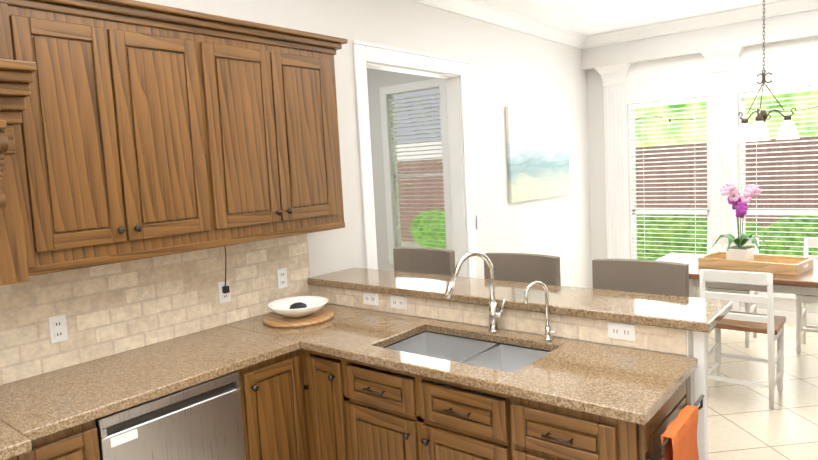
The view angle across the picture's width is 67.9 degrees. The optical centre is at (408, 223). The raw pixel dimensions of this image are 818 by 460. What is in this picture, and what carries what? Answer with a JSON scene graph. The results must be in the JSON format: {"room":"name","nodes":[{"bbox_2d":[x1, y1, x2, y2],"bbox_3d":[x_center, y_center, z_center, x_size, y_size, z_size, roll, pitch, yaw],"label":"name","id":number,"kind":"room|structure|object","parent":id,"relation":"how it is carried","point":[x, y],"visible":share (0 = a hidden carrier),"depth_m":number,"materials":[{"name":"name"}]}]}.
{"room":"kitchen","nodes":[
{"label":"kitchen","id":0,"kind":"room"},
{"bbox_2d":[136,0,591,287],"bbox_3d":[-0.829,-0.099,3.590,0.120,3.050,9.200,1,7,39],"label":"wall","id":1,"kind":"structure","parent":0,"point":[509,67],"depth_m":5.29,"materials":[{"name":"white paint"}]},
{"bbox_2d":[0,59,36,285],"bbox_3d":[-1.928,-0.555,1.608,0.647,1.658,1.465,1,7,39],"label":"range hood","id":2,"kind":"object","parent":1,"relation":"attached to","point":[16,78],"visible":1,"depth_m":2.04,"materials":[{"name":"brown wood"}]},
{"bbox_2d":[0,0,147,271],"bbox_3d":[-1.439,-0.349,2.456,0.347,0.980,0.490,1,7,39],"label":"upper cabinet","id":3,"kind":"object","parent":1,"relation":"attached to","point":[77,139],"depth_m":2.36,"materials":[{"name":"brown wood"}]},
{"bbox_2d":[0,234,310,384],"bbox_3d":[-1.908,0.226,2.152,0.022,0.939,4.079,1,7,39],"label":"backsplash","id":4,"kind":"structure","parent":1,"relation":"attached to","point":[111,309],"depth_m":2.91,"materials":[{"name":"tile"}]},
{"bbox_2d":[48,314,67,343],"bbox_3d":[-1.516,0.451,2.616,0.029,0.114,0.070,1,7,39],"label":"outlet","id":5,"kind":"object","parent":4,"relation":"attached to","point":[58,328],"depth_m":2.63,"materials":[{"name":"white plastic"}]},
{"bbox_2d":[218,246,230,303],"bbox_3d":[-1.001,0.273,3.245,0.029,0.299,0.071,1,7,39],"label":"outlet","id":6,"kind":"object","parent":4,"relation":"attached to","point":[223,287],"depth_m":3.26,"materials":[{"name":"white plastic"}]},
{"bbox_2d":[277,268,287,288],"bbox_3d":[-0.751,0.319,3.555,0.029,0.114,0.070,1,7,39],"label":"outlet","id":7,"kind":"object","parent":4,"relation":"attached to","point":[281,273],"depth_m":3.57,"materials":[{"name":"white plastic"}]},
{"bbox_2d":[128,12,231,255],"bbox_3d":[-1.194,-0.390,2.757,0.347,0.980,0.550,1,7,39],"label":"upper cabinet","id":8,"kind":"object","parent":1,"relation":"attached to","point":[143,130],"depth_m":2.70,"materials":[{"name":"brown wood"}]},
{"bbox_2d":[216,24,344,239],"bbox_3d":[-0.819,-0.452,3.218,0.347,0.980,0.945,1,7,39],"label":"upper cabinet","id":9,"kind":"object","parent":1,"relation":"attached to","point":[281,132],"depth_m":3.13,"materials":[{"name":"brown wood"}]},
{"bbox_2d":[351,40,476,277],"bbox_3d":[0.072,-0.005,4.697,0.168,2.565,1.370,1,7,39],"label":"door frame","id":10,"kind":"structure","parent":1,"relation":"attached to","point":[383,57],"depth_m":4.84,"materials":[{"name":"white wood"}]},
{"bbox_2d":[477,215,481,228],"bbox_3d":[0.612,-0.012,5.252,0.008,0.120,0.075,1,7,39],"label":"switch plate","id":11,"kind":"object","parent":1,"relation":"attached to","point":[479,221],"visible":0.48,"depth_m":5.22,"materials":[{"name":"white plastic"}]},
{"bbox_2d":[410,0,585,48],"bbox_3d":[-0.865,-1.549,3.325,0.105,0.115,9.050,1,7,39],"label":"crown molding","id":12,"kind":"structure","parent":1,"relation":"attached to","point":[488,13],"depth_m":5.47,"materials":[{"name":"white"}]},
{"bbox_2d":[505,106,569,203],"bbox_3d":[1.318,-0.696,6.092,0.035,0.890,1.280,1,7,39],"label":"picture","id":13,"kind":"object","parent":1,"relation":"attached to","point":[537,143],"visible":1,"depth_m":5.99},
{"bbox_2d":[366,68,438,270],"bbox_3d":[0.062,-0.492,7.297,3.180,3.050,0.120,1,7,39],"label":"wall","id":14,"kind":"structure","parent":0,"point":[377,79],"depth_m":7.50,"materials":[{"name":"white paint"}]},
{"bbox_2d":[379,78,452,263],"bbox_3d":[0.107,-0.571,7.208,0.980,2.160,0.125,1,7,39],"label":"room window","id":15,"kind":"structure","parent":14,"relation":"in","point":[440,83],"depth_m":7.33,"materials":[{"name":"white wood"}]},
{"bbox_2d":[388,93,445,248],"bbox_3d":[0.105,-0.548,7.205,0.780,1.885,0.037,1,7,39],"label":"blinds","id":16,"kind":"object","parent":15,"relation":"attached to","point":[417,159],"visible":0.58,"depth_m":7.18,"materials":[{"name":"white plastic"}]},
{"bbox_2d":[479,0,779,35],"bbox_3d":[-0.631,-1.659,3.217,7.800,0.100,9.500,1,7,39],"label":"ceiling","id":17,"kind":"structure","parent":0,"point":[587,17],"depth_m":5.62,"materials":[{"name":"white paint"}]},
{"bbox_2d":[734,0,798,142],"bbox_3d":[2.697,-1.271,4.630,0.450,1.274,0.412,1,7,39],"label":"chandelier","id":18,"kind":"object","parent":17,"relation":"hanging from","point":[757,131],"visible":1,"depth_m":4.65,"materials":[{"name":"white glass"}]},
{"bbox_2d":[581,9,817,313],"bbox_3d":[3.675,-0.541,5.820,4.290,3.050,0.290,1,7,39],"label":"wall","id":19,"kind":"structure","parent":0,"point":[792,27],"depth_m":6.37,"materials":[{"name":"white paint"}]},
{"bbox_2d":[628,96,709,259],"bbox_3d":[2.839,-0.335,6.613,0.832,1.981,0.160,1,7,39],"label":"window","id":20,"kind":"structure","parent":19,"relation":"in","point":[632,195],"depth_m":6.78,"materials":[{"name":"white wood"}]},
{"bbox_2d":[629,97,708,257],"bbox_3d":[2.815,-0.337,6.584,0.806,1.959,0.045,1,7,39],"label":"window blind","id":21,"kind":"object","parent":20,"relation":"attached to","point":[671,102],"visible":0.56,"depth_m":6.54,"materials":[{"name":"white plastic"}]},
{"bbox_2d":[586,0,817,47],"bbox_3d":[3.476,-1.980,5.532,3.810,0.115,0.105,1,7,39],"label":"crown molding","id":22,"kind":"structure","parent":19,"relation":"attached to","point":[782,7],"depth_m":5.99,"materials":[{"name":"white"}]},
{"bbox_2d":[595,37,817,311],"bbox_3d":[3.605,-0.365,5.810,3.670,2.710,0.150,1,7,39],"label":"pilasters","id":23,"kind":"object","parent":19,"relation":"attached to","point":[722,78],"visible":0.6,"depth_m":6.22,"materials":[{"name":"white"}]},
{"bbox_2d":[739,85,817,245],"bbox_3d":[3.689,-0.315,5.924,0.822,1.981,0.160,1,7,39],"label":"window","id":24,"kind":"structure","parent":19,"relation":"in","point":[741,170],"depth_m":6.10,"materials":[{"name":"white wood"}]},
{"bbox_2d":[740,85,817,256],"bbox_3d":[3.666,-0.317,5.894,0.796,1.959,0.045,1,7,39],"label":"window blind","id":25,"kind":"object","parent":24,"relation":"attached to","point":[785,91],"visible":0.65,"depth_m":5.89,"materials":[{"name":"white plastic"}]},
{"bbox_2d":[739,307,817,325],"bbox_3d":[3.750,0.921,5.955,4.050,0.110,0.015,1,7,39],"label":"baseboard","id":26,"kind":"structure","parent":19,"relation":"attached to","point":[812,319],"depth_m":5.95,"materials":[{"name":"white wood"}]},
{"bbox_2d":[707,323,817,459],"bbox_3d":[-0.469,1.474,3.509,7.800,0.100,9.500,1,7,39],"label":"floor","id":27,"kind":"structure","parent":0,"point":[745,422],"depth_m":4.10,"materials":[{"name":"tile"}]},
{"bbox_2d":[7,453,26,459],"bbox_3d":[-1.817,1.214,1.758,0.697,0.880,1.080,1,7,39],"label":"base cabinet","id":28,"kind":"object","parent":27,"relation":"on","point":[23,456],"depth_m":1.99,"materials":[{"name":"brown wood"}]},
{"bbox_2d":[0,304,697,459],"bbox_3d":[-1.039,0.737,1.480,2.237,0.039,4.127,1,7,39],"label":"countertop","id":29,"kind":"structure","parent":28,"relation":"on","point":[636,386],"depth_m":2.44,"materials":[{"name":"stone"}]},
{"bbox_2d":[263,296,333,328],"bbox_3d":[-0.603,0.475,3.314,0.380,0.094,0.380,1,7,39],"label":"fruit bowl","id":30,"kind":"object","parent":29,"relation":"on","point":[299,312],"visible":1,"depth_m":3.25,"materials":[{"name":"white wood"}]},
{"bbox_2d":[370,332,548,404],"bbox_3d":[0.247,0.690,2.710,0.748,0.224,0.418,1,7,39],"label":"sink","id":31,"kind":"object","parent":29,"relation":"in","point":[505,358],"visible":0.23,"depth_m":2.83,"materials":[{"name":"silver metal"}]},
{"bbox_2d":[443,251,505,332],"bbox_3d":[0.302,0.327,2.783,0.173,0.395,0.284,1,7,39],"label":"faucet","id":32,"kind":"object","parent":29,"relation":"on","point":[494,314],"visible":1,"depth_m":2.84,"materials":[{"name":"silver metal"}]},
{"bbox_2d":[524,281,555,340],"bbox_3d":[0.576,0.386,2.663,0.093,0.272,0.126,1,7,39],"label":"filter faucet","id":33,"kind":"object","parent":29,"relation":"on","point":[548,332],"visible":1,"depth_m":2.68,"materials":[{"name":"silver metal"}]},
{"bbox_2d":[27,420,99,459],"bbox_3d":[-1.421,1.142,2.307,0.617,0.880,0.278,1,7,39],"label":"base cabinet","id":34,"kind":"object","parent":27,"relation":"on","point":[80,442],"depth_m":2.11,"materials":[{"name":"brown wood"}]},
{"bbox_2d":[95,371,245,459],"bbox_3d":[-1.131,1.101,2.637,0.596,0.872,0.594,1,7,39],"label":"dishwasher","id":35,"kind":"object","parent":27,"relation":"on","point":[202,421],"visible":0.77,"depth_m":2.44,"materials":[{"name":"silver metal"}]},
{"bbox_2d":[237,349,308,459],"bbox_3d":[-0.849,1.047,3.010,0.617,0.880,0.338,1,7,39],"label":"base cabinet","id":36,"kind":"object","parent":27,"relation":"on","point":[272,392],"depth_m":2.80,"materials":[{"name":"brown wood"}]},
{"bbox_2d":[313,354,385,412],"bbox_3d":[-0.561,0.999,3.363,0.617,0.880,0.678,1,7,39],"label":"base cabinet","id":37,"kind":"object","parent":27,"relation":"on","point":[314,355],"depth_m":3.23,"materials":[{"name":"brown wood"}]},
{"bbox_2d":[393,248,454,275],"bbox_3d":[0.008,0.773,3.918,0.470,1.171,0.514,1,7,39],"label":"stool","id":38,"kind":"object","parent":27,"relation":"on","point":[435,261],"visible":0.1,"depth_m":4.03,"materials":[{"name":"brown fabric"}]},
{"bbox_2d":[308,267,731,459],"bbox_3d":[0.408,0.866,3.233,2.282,1.070,0.418,1,7,39],"label":"raised bar","id":39,"kind":"object","parent":27,"relation":"on","point":[676,325],"visible":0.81,"depth_m":2.80,"materials":[{"name":"brown stone"}]},
{"bbox_2d":[363,292,378,305],"bbox_3d":[-0.214,0.425,3.439,0.116,0.070,0.008,1,7,39],"label":"outlet","id":40,"kind":"object","parent":39,"relation":"attached to","point":[368,298],"depth_m":3.44,"materials":[{"name":"white plastic"}]},
{"bbox_2d":[390,295,406,309],"bbox_3d":[-0.055,0.428,3.310,0.116,0.070,0.008,1,7,39],"label":"outlet","id":41,"kind":"object","parent":39,"relation":"attached to","point":[399,302],"depth_m":3.31,"materials":[{"name":"white plastic"}]},
{"bbox_2d":[608,322,634,341],"bbox_3d":[0.890,0.451,2.543,0.110,0.070,0.008,1,7,39],"label":"outlet","id":42,"kind":"object","parent":39,"relation":"attached to","point":[621,331],"depth_m":2.54,"materials":[{"name":"white plastic"}]},
{"bbox_2d":[484,253,560,285],"bbox_3d":[0.568,0.786,3.465,0.470,1.171,0.514,1,7,39],"label":"stool","id":43,"kind":"object","parent":27,"relation":"on","point":[525,267],"visible":0.12,"depth_m":3.56,"materials":[{"name":"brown fabric"}]},
{"bbox_2d":[486,351,697,459],"bbox_3d":[0.730,1.027,2.354,0.541,0.880,0.617,1,7,39],"label":"base cabinet","id":44,"kind":"object","parent":27,"relation":"on","point":[517,428],"depth_m":2.10,"materials":[{"name":"brown wood"}]},
{"bbox_2d":[661,405,698,459],"bbox_3d":[0.932,0.893,2.086,0.057,0.454,0.315,1,7,39],"label":"towel","id":45,"kind":"object","parent":44,"relation":"hanging from","point":[681,431],"visible":0.96,"depth_m":2.05,"materials":[{"name":"orange fabric"}]},
{"bbox_2d":[592,259,688,296],"bbox_3d":[1.095,0.798,3.036,0.470,1.171,0.514,1,7,39],"label":"stool","id":46,"kind":"object","parent":27,"relation":"on","point":[652,277],"visible":0.1,"depth_m":3.14,"materials":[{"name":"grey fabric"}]},
{"bbox_2d":[695,235,758,347],"bbox_3d":[2.902,0.594,5.544,0.460,0.926,0.496,1,7,39],"label":"chair","id":47,"kind":"object","parent":27,"relation":"on","point":[724,240],"visible":0.31,"depth_m":5.54,"materials":[{"name":"white wood"}]},
{"bbox_2d":[655,253,817,297],"bbox_3d":[2.702,0.736,4.698,1.560,0.820,0.970,1,7,39],"label":"dining table","id":48,"kind":"object","parent":27,"relation":"on","point":[805,283],"visible":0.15,"depth_m":4.49,"materials":[{"name":"white"}]},
{"bbox_2d":[698,252,813,275],"bbox_3d":[2.624,0.296,4.618,0.360,0.075,0.683,-8,7,-41],"label":"serving tray","id":49,"kind":"object","parent":48,"relation":"on","point":[795,266],"visible":1,"depth_m":4.54,"materials":[{"name":"brown wood"}]},
{"bbox_2d":[712,182,768,260],"bbox_3d":[2.535,-0.002,4.674,0.395,0.640,0.431,1,7,39],"label":"orchid plant","id":50,"kind":"object","parent":49,"relation":"on","point":[738,251],"visible":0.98,"depth_m":4.63,"materials":[{"name":"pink plant"}]},
{"bbox_2d":[699,269,785,409],"bbox_3d":[2.308,0.749,4.213,0.460,0.926,0.496,1,7,39],"label":"chair","id":51,"kind":"object","parent":27,"relation":"on","point":[770,324],"visible":0.75,"depth_m":4.06,"materials":[{"name":"white wood"}]},
{"bbox_2d":[795,237,817,354],"bbox_3d":[3.508,0.609,5.053,0.460,0.926,0.496,1,7,39],"label":"chair","id":52,"kind":"object","parent":27,"relation":"on","point":[802,326],"visible":0.54,"depth_m":5.04,"materials":[{"name":"white wood"}]},
{"label":"outside","id":53,"kind":"structure","parent":0,"visible":0},
{"bbox_2d":[401,241,446,249],"bbox_3d":[2.696,1.038,7.875,28.000,0.130,28.000,1,7,39],"label":"ground","id":54,"kind":"structure","parent":53,"point":[409,244],"depth_m":14.32,"materials":[{"name":"beige concrete"}]},
{"bbox_2d":[394,88,441,161],"bbox_3d":[0.608,-1.751,14.903,4.400,4.315,0.240,1,7,39],"label":"neighbor house","id":55,"kind":"structure","parent":54,"relation":"on","point":[417,93],"depth_m":14.97,"materials":[{"name":"brick"},{"name":"roof shingles"}]},
{"bbox_2d":[397,136,817,241],"bbox_3d":[1.665,0.568,2.064,22.300,1.970,17.840,1,7,39],"label":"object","id":56,"kind":"object","parent":54,"relation":"on","point":[405,237],"depth_m":10.69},
{"bbox_2d":[409,209,817,260],"bbox_3d":[6.618,0.206,8.146,16.991,1.048,1.375,1,7,39],"label":"shrubs","id":57,"kind":"object","parent":54,"relation":"on","point":[431,226],"visible":0.31,"depth_m":9.45,"materials":[{"name":"green plant"}]},
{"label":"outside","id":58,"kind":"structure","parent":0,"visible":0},
{"bbox_2d":[668,117,705,124],"bbox_3d":[3.299,-1.221,7.208,0.412,0.060,0.044,1,7,39],"label":"string light","id":59,"kind":"object","parent":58,"point":[705,117],"depth_m":7.26,"materials":[{"name":"black plastic"}]},
{"bbox_2d":[635,90,817,146],"bbox_3d":[-0.110,-3.297,2.700,30.000,8.500,21.400,1,7,39],"label":"trees","id":60,"kind":"object","parent":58,"point":[797,94],"depth_m":11.90,"materials":[{"name":"green plant"}]},
{"bbox_2d":[772,106,817,112],"bbox_3d":[4.142,-1.204,6.524,0.410,0.063,0.044,1,7,39],"label":"string light","id":61,"kind":"object","parent":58,"point":[816,106],"depth_m":6.52,"materials":[{"name":"black plastic"}]}
]}

